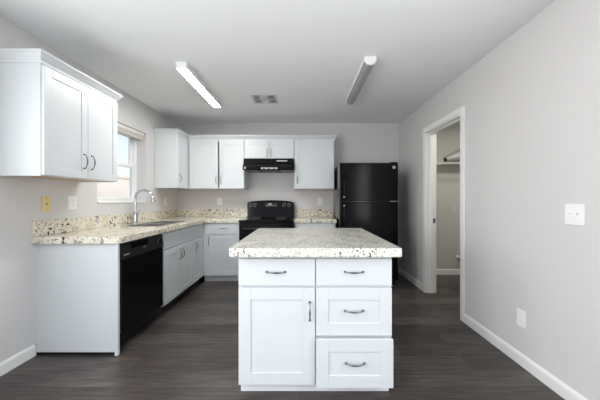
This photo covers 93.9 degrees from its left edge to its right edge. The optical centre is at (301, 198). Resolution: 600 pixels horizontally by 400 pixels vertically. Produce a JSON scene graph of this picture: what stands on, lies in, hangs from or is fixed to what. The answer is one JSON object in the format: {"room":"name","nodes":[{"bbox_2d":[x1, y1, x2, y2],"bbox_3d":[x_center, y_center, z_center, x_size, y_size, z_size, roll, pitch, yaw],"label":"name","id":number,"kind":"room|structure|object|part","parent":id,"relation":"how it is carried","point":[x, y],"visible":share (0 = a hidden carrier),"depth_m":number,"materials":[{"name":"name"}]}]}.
{"room":"kitchen","nodes":[
{"label":"kitchen","id":0,"kind":"room"},
{"bbox_2d":[0,17,176,361],"bbox_3d":[-2.170,-0.021,1.015,0.200,2.462,7.230,0,0,0],"label":"wall","id":1,"kind":"structure","parent":0,"point":[20,198],"depth_m":2.15,"materials":[{"name":"grey paint"}]},
{"bbox_2d":[0,344,35,375],"bbox_3d":[-2.063,1.166,-0.217,0.014,0.088,4.765,0,0,0],"label":"baseboard","id":2,"kind":"structure","parent":1,"relation":"attached to","point":[7,365],"depth_m":2.02,"materials":[{"name":"white paint"}]},
{"bbox_2d":[41,196,50,211],"bbox_3d":[-2.064,0.040,2.262,0.012,0.128,0.078,0,0,0],"label":"cable plate","id":3,"kind":"object","parent":1,"relation":"attached to","point":[45,200],"visible":1,"depth_m":2.25,"materials":[{"name":"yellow plastic"}]},
{"bbox_2d":[0,48,122,181],"bbox_3d":[-1.873,-0.566,2.233,0.387,0.822,0.832,0,0,0],"label":"upper cabinet","id":4,"kind":"object","parent":1,"relation":"attached to","point":[58,122],"visible":1,"depth_m":1.95,"materials":[{"name":"white paint"}]},
{"bbox_3d":[-1.905,-0.169,2.233,0.303,0.012,0.716,0,0,0],"label":"panel","id":5,"kind":"part","parent":4,"relation":"part of","materials":[{"name":"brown wood"}]},
{"bbox_3d":[-1.881,-0.940,2.233,0.371,0.074,0.832,0,0,0],"label":"crown molding","id":6,"kind":"part","parent":4,"relation":"part of","materials":[{"name":"white paint"}]},
{"bbox_3d":[-1.725,-0.527,2.053,0.020,0.732,0.380,0,0,0],"label":"door","id":7,"kind":"part","parent":4,"relation":"part of","materials":[{"name":"white paint"}]},
{"bbox_3d":[-1.725,-0.527,2.425,0.020,0.732,0.356,0,0,0],"label":"door","id":8,"kind":"part","parent":4,"relation":"part of","materials":[{"name":"white paint"}]},
{"bbox_2d":[67,196,76,209],"bbox_3d":[-2.064,0.034,2.520,0.012,0.120,0.100,0,0,0],"label":"light switch","id":9,"kind":"object","parent":1,"relation":"attached to","point":[71,200],"visible":1,"depth_m":2.51,"materials":[{"name":"white plastic"}]},
{"bbox_2d":[97,132,146,202],"bbox_3d":[-2.162,-0.412,3.272,0.207,0.915,0.885,0,0,0],"label":"window","id":10,"kind":"structure","parent":1,"relation":"in","point":[132,142],"depth_m":3.64,"materials":[{"name":"white plastic"}]},
{"bbox_3d":[-2.215,-0.217,3.272,0.030,0.452,0.813,0,0,0],"label":"sash","id":11,"kind":"part","parent":10,"relation":"part of","materials":[{"name":"white plastic"}]},
{"bbox_3d":[-2.126,0.036,3.272,0.136,0.018,0.883,0,0,0],"label":"sill","id":12,"kind":"part","parent":10,"relation":"part of","materials":[{"name":"white paint"}]},
{"bbox_3d":[-2.247,-0.621,3.272,0.030,0.427,0.813,0,0,0],"label":"sash","id":13,"kind":"part","parent":10,"relation":"part of","materials":[{"name":"white plastic"}]},
{"bbox_2d":[117,122,143,139],"bbox_3d":[-2.120,-0.824,3.272,0.056,0.093,0.869,0,0,0],"label":"window blind","id":14,"kind":"object","parent":10,"relation":"attached to","point":[121,128],"visible":0.56,"depth_m":3.42,"materials":[{"name":"white fabric"}]},
{"bbox_2d":[153,128,193,189],"bbox_3d":[-1.883,-0.566,4.253,0.367,0.822,0.746,0,0,0],"label":"upper cabinet","id":15,"kind":"object","parent":1,"relation":"attached to","point":[170,144],"visible":0.99,"depth_m":3.92,"materials":[{"name":"white paint"}]},
{"bbox_3d":[-1.891,-0.940,4.076,0.351,0.074,0.392,0,0,0],"label":"crown molding","id":16,"kind":"part","parent":15,"relation":"part of","materials":[{"name":"white paint"}]},
{"bbox_3d":[-1.745,-0.527,4.096,0.020,0.732,0.339,0,0,0],"label":"door","id":17,"kind":"part","parent":15,"relation":"part of","materials":[{"name":"white paint"}]},
{"bbox_2d":[0,0,555,122],"bbox_3d":[0.470,-1.302,1.015,5.360,0.100,7.470,0,0,0],"label":"ceiling","id":18,"kind":"structure","parent":0,"point":[309,54],"depth_m":2.27,"materials":[{"name":"white paint"}]},
{"bbox_2d":[176,62,220,106],"bbox_3d":[-1.101,-1.224,3.110,0.102,0.056,1.100,0,0,0],"label":"ceiling light","id":19,"kind":"object","parent":18,"relation":"attached to","point":[183,68],"visible":1,"depth_m":2.90,"materials":[{"name":"white plastic"}]},
{"bbox_2d":[250,94,277,102],"bbox_3d":[-0.465,-1.246,3.500,0.310,0.012,0.310,0,0,0],"label":"ceiling vent","id":20,"kind":"object","parent":18,"relation":"in","point":[257,98],"visible":1,"depth_m":3.46,"materials":[{"name":"grey metal"}]},
{"bbox_2d":[346,57,376,104],"bbox_3d":[0.599,-1.216,2.990,0.113,0.072,1.060,0,0,0],"label":"ceiling light","id":21,"kind":"object","parent":18,"relation":"attached to","point":[367,64],"visible":1,"depth_m":2.77,"materials":[{"name":"white plastic"}]},
{"bbox_3d":[0.549,-1.228,2.990,0.004,0.044,1.060,0,0,0],"label":"rail","id":22,"kind":"part","parent":21,"relation":"part of","materials":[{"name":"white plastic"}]},
{"bbox_2d":[0,273,564,399],"bbox_3d":[0.470,1.240,1.015,5.360,0.060,7.470,0,0,0],"label":"floor","id":23,"kind":"structure","parent":0,"point":[190,350],"depth_m":2.02,"materials":[{"name":"brown wood"}]},
{"bbox_2d":[34,244,119,355],"bbox_3d":[-1.745,0.777,2.173,0.650,0.866,0.030,0,0,0],"label":"end panel","id":24,"kind":"object","parent":23,"relation":"on","point":[77,286],"visible":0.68,"depth_m":2.17,"materials":[{"name":"white paint"}]},
{"bbox_2d":[120,234,163,345],"bbox_3d":[-1.714,0.782,2.527,0.613,0.856,0.687,0,0,0],"label":"dishwasher","id":25,"kind":"object","parent":23,"relation":"on","point":[141,260],"visible":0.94,"depth_m":2.46,"materials":[{"name":"black plastic"}]},
{"bbox_3d":[-1.422,0.777,2.197,0.002,0.565,0.018,0,0,0],"label":"door edge trim","id":26,"kind":"part","parent":25,"relation":"part of","materials":[{"name":"black plastic"}]},
{"bbox_3d":[-1.438,0.419,2.527,0.044,0.122,0.679,0,0,0],"label":"control panel","id":27,"kind":"part","parent":25,"relation":"part of","materials":[{"name":"black plastic"}]},
{"bbox_2d":[156,223,202,315],"bbox_3d":[-1.725,0.777,3.756,0.682,0.866,1.741,0,0,0],"label":"base cabinet","id":28,"kind":"object","parent":23,"relation":"on","point":[182,248],"visible":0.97,"depth_m":3.30,"materials":[{"name":"white paint"}]},
{"bbox_2d":[31,209,246,243],"bbox_3d":[-1.480,0.257,3.382,1.180,0.174,2.495,0,0,0],"label":"countertop","id":29,"kind":"structure","parent":28,"relation":"on","point":[103,229],"depth_m":2.66,"materials":[{"name":"beige stone"}]},
{"bbox_2d":[131,189,155,223],"bbox_3d":[-1.859,0.085,3.300,0.279,0.409,0.092,0,0,0],"label":"faucet","id":30,"kind":"object","parent":29,"relation":"on","point":[134,215],"visible":1,"depth_m":3.28,"materials":[{"name":"silver metal"}]},
{"bbox_3d":[-1.864,0.020,3.290,0.227,0.279,0.030,0,0,0],"label":"spout","id":31,"kind":"part","parent":30,"relation":"part of","materials":[{"name":"silver metal"}]},
{"bbox_2d":[121,221,185,226],"bbox_3d":[-1.688,0.373,3.280,0.385,0.180,0.760,0,0,0],"label":"sink","id":32,"kind":"object","parent":29,"relation":"in","point":[154,223],"visible":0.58,"depth_m":3.26,"materials":[{"name":"silver metal"}]},
{"bbox_3d":[-1.688,0.377,3.091,0.345,0.172,0.342,0,0,0],"label":"bowl","id":33,"kind":"part","parent":32,"relation":"part of","materials":[{"name":"silver metal"}]},
{"bbox_3d":[-1.688,0.377,3.469,0.345,0.172,0.342,0,0,0],"label":"bowl","id":34,"kind":"part","parent":32,"relation":"part of","materials":[{"name":"silver metal"}]},
{"bbox_3d":[-1.430,0.819,3.084,0.020,0.573,0.386,0,0,0],"label":"door","id":35,"kind":"part","parent":28,"relation":"part of","materials":[{"name":"white paint"}]},
{"bbox_3d":[-1.430,0.819,3.475,0.020,0.573,0.388,0,0,0],"label":"door","id":36,"kind":"part","parent":28,"relation":"part of","materials":[{"name":"white paint"}]},
{"bbox_3d":[-1.430,0.819,3.855,0.020,0.573,0.360,0,0,0],"label":"door","id":37,"kind":"part","parent":28,"relation":"part of","materials":[{"name":"white paint"}]},
{"bbox_2d":[203,223,238,280],"bbox_3d":[-1.165,0.777,4.312,0.547,0.866,0.627,0,0,0],"label":"base cabinet","id":38,"kind":"object","parent":23,"relation":"on","point":[218,238],"visible":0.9,"depth_m":4.04,"materials":[{"name":"white paint"}]},
{"bbox_3d":[-1.139,0.433,4.045,0.480,0.154,0.020,0,0,0],"label":"drawer","id":39,"kind":"part","parent":38,"relation":"part of","materials":[{"name":"white paint"}]},
{"bbox_3d":[-1.139,0.814,4.045,0.480,0.583,0.020,0,0,0],"label":"door","id":40,"kind":"part","parent":38,"relation":"part of","materials":[{"name":"white paint"}]},
{"bbox_2d":[238,200,293,240],"bbox_3d":[-0.505,0.615,4.204,0.762,1.190,0.753,0,0,0],"label":"electric range","id":41,"kind":"object","parent":23,"relation":"on","point":[263,213],"visible":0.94,"depth_m":4.50,"materials":[{"name":"black metal"}]},
{"bbox_3d":[-0.505,0.410,3.858,0.622,0.026,0.063,0,0,0],"label":"handle","id":42,"kind":"part","parent":41,"relation":"part of","materials":[{"name":"black plastic"}]},
{"bbox_3d":[-0.505,0.651,3.906,0.742,0.627,0.033,0,0,0],"label":"oven door","id":43,"kind":"part","parent":41,"relation":"part of","materials":[{"name":"black ceramic"}]},
{"bbox_2d":[238,217,293,221],"bbox_3d":[-0.505,0.300,4.200,0.762,0.044,0.610,0,0,0],"label":"cooktop","id":44,"kind":"object","parent":41,"relation":"in","point":[249,219],"depth_m":4.00,"materials":[{"name":"black metal"}]},
{"bbox_2d":[294,223,335,227],"bbox_3d":[0.189,0.777,4.312,0.605,0.866,0.627,0,0,0],"label":"base cabinet","id":45,"kind":"object","parent":23,"relation":"on","point":[296,225],"visible":0.1,"depth_m":4.04,"materials":[{"name":"white paint"}]},
{"bbox_2d":[294,209,336,222],"bbox_3d":[0.191,0.257,4.322,0.618,0.174,0.615,0,0,0],"label":"countertop","id":46,"kind":"structure","parent":45,"relation":"on","point":[301,215],"depth_m":4.61,"materials":[{"name":"beige stone"}]},
{"bbox_2d":[239,257,392,390],"bbox_3d":[0.081,0.777,2.172,0.943,0.866,1.056,0,0,0],"label":"base cabinet","id":47,"kind":"object","parent":23,"relation":"on","point":[306,323],"visible":1,"depth_m":1.71,"materials":[{"name":"white paint"}]},
{"bbox_3d":[-0.159,0.445,1.692,0.125,0.015,0.036,0,0,0],"label":"handle","id":48,"kind":"part","parent":47,"relation":"part of","materials":[{"name":"silver metal"}]},
{"bbox_3d":[-0.154,0.448,1.720,0.468,0.163,0.020,0,0,0],"label":"drawer","id":49,"kind":"part","parent":47,"relation":"part of","materials":[{"name":"white paint"}]},
{"bbox_3d":[-0.154,0.839,1.720,0.468,0.594,0.020,0,0,0],"label":"door","id":50,"kind":"part","parent":47,"relation":"part of","materials":[{"name":"white paint"}]},
{"bbox_3d":[0.048,0.685,1.692,0.015,0.125,0.036,0,0,0],"label":"handle","id":51,"kind":"part","parent":47,"relation":"part of","materials":[{"name":"silver metal"}]},
{"bbox_2d":[229,228,401,256],"bbox_3d":[0.080,0.317,2.221,1.028,0.053,1.158,0,0,0],"label":"countertop","id":52,"kind":"structure","parent":47,"relation":"on","point":[263,242],"depth_m":1.78,"materials":[{"name":"stone"}]},
{"bbox_3d":[0.317,0.689,1.720,0.464,0.293,0.020,0,0,0],"label":"drawer","id":53,"kind":"part","parent":47,"relation":"part of","materials":[{"name":"white paint"}]},
{"bbox_3d":[0.318,0.682,1.692,0.125,0.015,0.036,0,0,0],"label":"handle","id":54,"kind":"part","parent":47,"relation":"part of","materials":[{"name":"silver metal"}]},
{"bbox_3d":[0.317,0.448,1.720,0.464,0.163,0.020,0,0,0],"label":"drawer","id":55,"kind":"part","parent":47,"relation":"part of","materials":[{"name":"white paint"}]},
{"bbox_3d":[0.318,0.445,1.692,0.125,0.015,0.036,0,0,0],"label":"handle","id":56,"kind":"part","parent":47,"relation":"part of","materials":[{"name":"silver metal"}]},
{"bbox_3d":[0.317,0.990,1.690,0.464,0.292,0.020,0,0,0],"label":"drawer","id":57,"kind":"part","parent":47,"relation":"part of","materials":[{"name":"white paint"}]},
{"bbox_3d":[0.318,0.985,1.662,0.125,0.015,0.036,0,0,0],"label":"handle","id":58,"kind":"part","parent":47,"relation":"part of","materials":[{"name":"silver metal"}]},
{"bbox_2d":[334,162,397,285],"bbox_3d":[0.915,0.351,4.180,0.800,1.717,0.840,0,0,0],"label":"refrigerator","id":59,"kind":"object","parent":23,"relation":"on","point":[365,194],"visible":0.73,"depth_m":3.82,"materials":[{"name":"black metal"}]},
{"bbox_3d":[0.570,0.287,3.794,0.026,0.471,0.068,0,0,0],"label":"handle","id":60,"kind":"part","parent":59,"relation":"part of","materials":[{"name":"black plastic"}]},
{"bbox_3d":[0.570,-0.163,3.794,0.026,0.351,0.068,0,0,0],"label":"handle","id":61,"kind":"part","parent":59,"relation":"part of","materials":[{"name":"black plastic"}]},
{"bbox_3d":[0.915,0.576,3.855,0.800,1.078,0.064,0,0,0],"label":"fridge door","id":62,"kind":"part","parent":59,"relation":"part of","materials":[{"name":"black metal"}]},
{"bbox_3d":[0.915,-0.234,3.855,0.800,0.522,0.064,0,0,0],"label":"freezer door","id":63,"kind":"part","parent":59,"relation":"part of","materials":[{"name":"black metal"}]},
{"bbox_2d":[177,123,398,266],"bbox_3d":[-0.275,-0.021,4.690,3.990,2.462,0.120,0,0,0],"label":"wall","id":64,"kind":"structure","parent":0,"point":[354,142],"depth_m":4.63,"materials":[{"name":"grey paint"}]},
{"bbox_2d":[188,135,247,189],"bbox_3d":[-1.319,-0.566,4.435,0.869,0.822,0.382,0,0,0],"label":"upper cabinet","id":65,"kind":"object","parent":64,"relation":"attached to","point":[215,162],"visible":1,"depth_m":4.29,"materials":[{"name":"white paint"}]},
{"bbox_3d":[-1.504,-0.527,4.290,0.441,0.732,0.020,0,0,0],"label":"door","id":66,"kind":"part","parent":65,"relation":"part of","materials":[{"name":"white paint"}]},
{"bbox_3d":[-1.319,-0.940,4.280,0.869,0.074,0.040,0,0,0],"label":"crown molding","id":67,"kind":"part","parent":65,"relation":"part of","materials":[{"name":"white paint"}]},
{"bbox_3d":[-1.077,-0.527,4.290,0.371,0.732,0.020,0,0,0],"label":"door","id":68,"kind":"part","parent":65,"relation":"part of","materials":[{"name":"white paint"}]},
{"bbox_2d":[217,198,221,204],"bbox_3d":[-1.364,0.038,4.626,0.080,0.118,0.008,0,0,0],"label":"wall outlet","id":69,"kind":"object","parent":64,"relation":"attached to","point":[219,200],"visible":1,"depth_m":4.62,"materials":[{"name":"white plastic"}]},
{"bbox_2d":[244,135,293,159],"bbox_3d":[-0.502,-0.796,4.435,0.764,0.362,0.382,0,0,0],"label":"upper cabinet","id":70,"kind":"object","parent":64,"relation":"attached to","point":[255,146],"visible":0.89,"depth_m":4.28,"materials":[{"name":"white paint"}]},
{"bbox_3d":[-0.692,-0.757,4.290,0.373,0.272,0.020,0,0,0],"label":"door","id":71,"kind":"part","parent":70,"relation":"part of","materials":[{"name":"white paint"}]},
{"bbox_2d":[243,158,293,172],"bbox_3d":[-0.508,-0.521,4.391,0.752,0.186,0.471,0,0,0],"label":"range hood","id":72,"kind":"object","parent":70,"relation":"attached to","point":[250,165],"visible":1,"depth_m":4.23,"materials":[{"name":"black metal"}]},
{"bbox_3d":[-0.502,-0.940,4.280,0.764,0.074,0.040,0,0,0],"label":"crown molding","id":73,"kind":"part","parent":70,"relation":"part of","materials":[{"name":"white paint"}]},
{"bbox_3d":[-0.314,-0.757,4.290,0.375,0.272,0.020,0,0,0],"label":"door","id":74,"kind":"part","parent":70,"relation":"part of","materials":[{"name":"white paint"}]},
{"bbox_2d":[295,209,331,216],"bbox_3d":[0.191,0.230,4.620,0.618,0.120,0.020,0,0,0],"label":"backsplash","id":75,"kind":"structure","parent":64,"relation":"attached to","point":[298,212],"depth_m":4.61,"materials":[{"name":"beige stone"}]},
{"bbox_2d":[294,135,336,189],"bbox_3d":[0.208,-0.566,4.435,0.654,0.822,0.382,0,0,0],"label":"upper cabinet","id":76,"kind":"object","parent":64,"relation":"attached to","point":[313,154],"visible":1,"depth_m":4.29,"materials":[{"name":"white paint"}]},
{"bbox_3d":[0.208,-0.940,4.443,0.654,0.074,0.366,0,0,0],"label":"crown molding","id":77,"kind":"part","parent":76,"relation":"part of","materials":[{"name":"white paint"}]},
{"bbox_2d":[436,122,459,268],"bbox_3d":[2.435,-0.021,3.345,1.430,2.462,2.490,0,0,0],"label":"wall","id":78,"kind":"structure","parent":0,"point":[448,139],"depth_m":4.49,"materials":[{"name":"grey paint"}]},
{"bbox_2d":[436,269,459,274],"bbox_3d":[2.385,1.166,3.345,1.330,0.088,2.290,0,0,0],"label":"baseboard","id":79,"kind":"structure","parent":78,"relation":"attached to","point":[438,271],"depth_m":4.48,"materials":[{"name":"white paint"}]},
{"bbox_2d":[436,162,459,164],"bbox_3d":[2.385,-0.418,4.336,1.310,0.277,0.300,0,0,0],"label":"wire shelf","id":80,"kind":"object","parent":78,"relation":"attached to","point":[441,163],"visible":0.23,"depth_m":4.38,"materials":[{"name":"white metal"}]},
{"bbox_2d":[443,149,459,162],"bbox_3d":[2.410,-0.706,4.310,0.461,0.298,0.302,0,0,0],"label":"tube","id":81,"kind":"object","parent":80,"relation":"on","point":[455,156],"visible":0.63,"depth_m":4.24,"materials":[{"name":"grey metal"}]},
{"bbox_2d":[399,0,599,399],"bbox_3d":[1.660,-0.021,1.015,0.120,2.462,7.230,0,0,0],"label":"wall","id":82,"kind":"structure","parent":0,"point":[532,103],"depth_m":1.92,"materials":[{"name":"grey paint"}]},
{"bbox_2d":[398,267,422,290],"bbox_3d":[1.470,1.166,4.155,0.260,0.088,0.949,0,0,0],"label":"baseboard","id":83,"kind":"structure","parent":82,"relation":"attached to","point":[402,272],"depth_m":4.06,"materials":[{"name":"white paint"}]},
{"bbox_2d":[423,105,464,321],"bbox_3d":[1.660,0.146,3.212,0.154,2.128,0.937,0,0,0],"label":"door frame","id":84,"kind":"structure","parent":82,"relation":"in","point":[429,133],"depth_m":3.59,"materials":[{"name":"white paint"}]},
{"bbox_2d":[517,308,525,328],"bbox_3d":[1.595,0.868,2.040,0.009,0.124,0.080,0,0,0],"label":"wall outlet","id":85,"kind":"object","parent":82,"relation":"attached to","point":[521,315],"visible":1,"depth_m":2.03,"materials":[{"name":"white plastic"}]},
{"bbox_2d":[519,313,522,323],"bbox_3d":[1.593,0.868,2.040,0.004,0.067,0.033,0,0,0],"label":"receptacle","id":86,"kind":"object","parent":85,"relation":"attached to","point":[520,314],"depth_m":2.04,"materials":[{"name":"white plastic"}]},
{"bbox_2d":[464,314,587,399],"bbox_3d":[1.593,1.166,0.071,0.014,0.088,5.342,0,0,0],"label":"baseboard","id":87,"kind":"structure","parent":82,"relation":"attached to","point":[562,389],"depth_m":1.97,"materials":[{"name":"white paint"}]},
{"bbox_2d":[565,204,584,225],"bbox_3d":[1.591,0.090,1.640,0.018,0.122,0.118,0,0,0],"label":"light switch","id":88,"kind":"object","parent":82,"relation":"attached to","point":[574,213],"visible":1,"depth_m":1.63,"materials":[{"name":"white plastic"}]},
{"bbox_3d":[-9.140,1.385,7.000,13.720,0.150,30.000,0,0,0],"label":"ground","id":89,"kind":"structure","parent":0,"visible":0},
{"bbox_2d":[97,175,129,196],"bbox_3d":[-6.200,0.260,7.000,0.260,2.100,30.000,0,0,0],"label":"wall","id":90,"kind":"structure","parent":89,"relation":"on","point":[121,188],"depth_m":9.21,"materials":[{"name":"white paint"}]}
]}

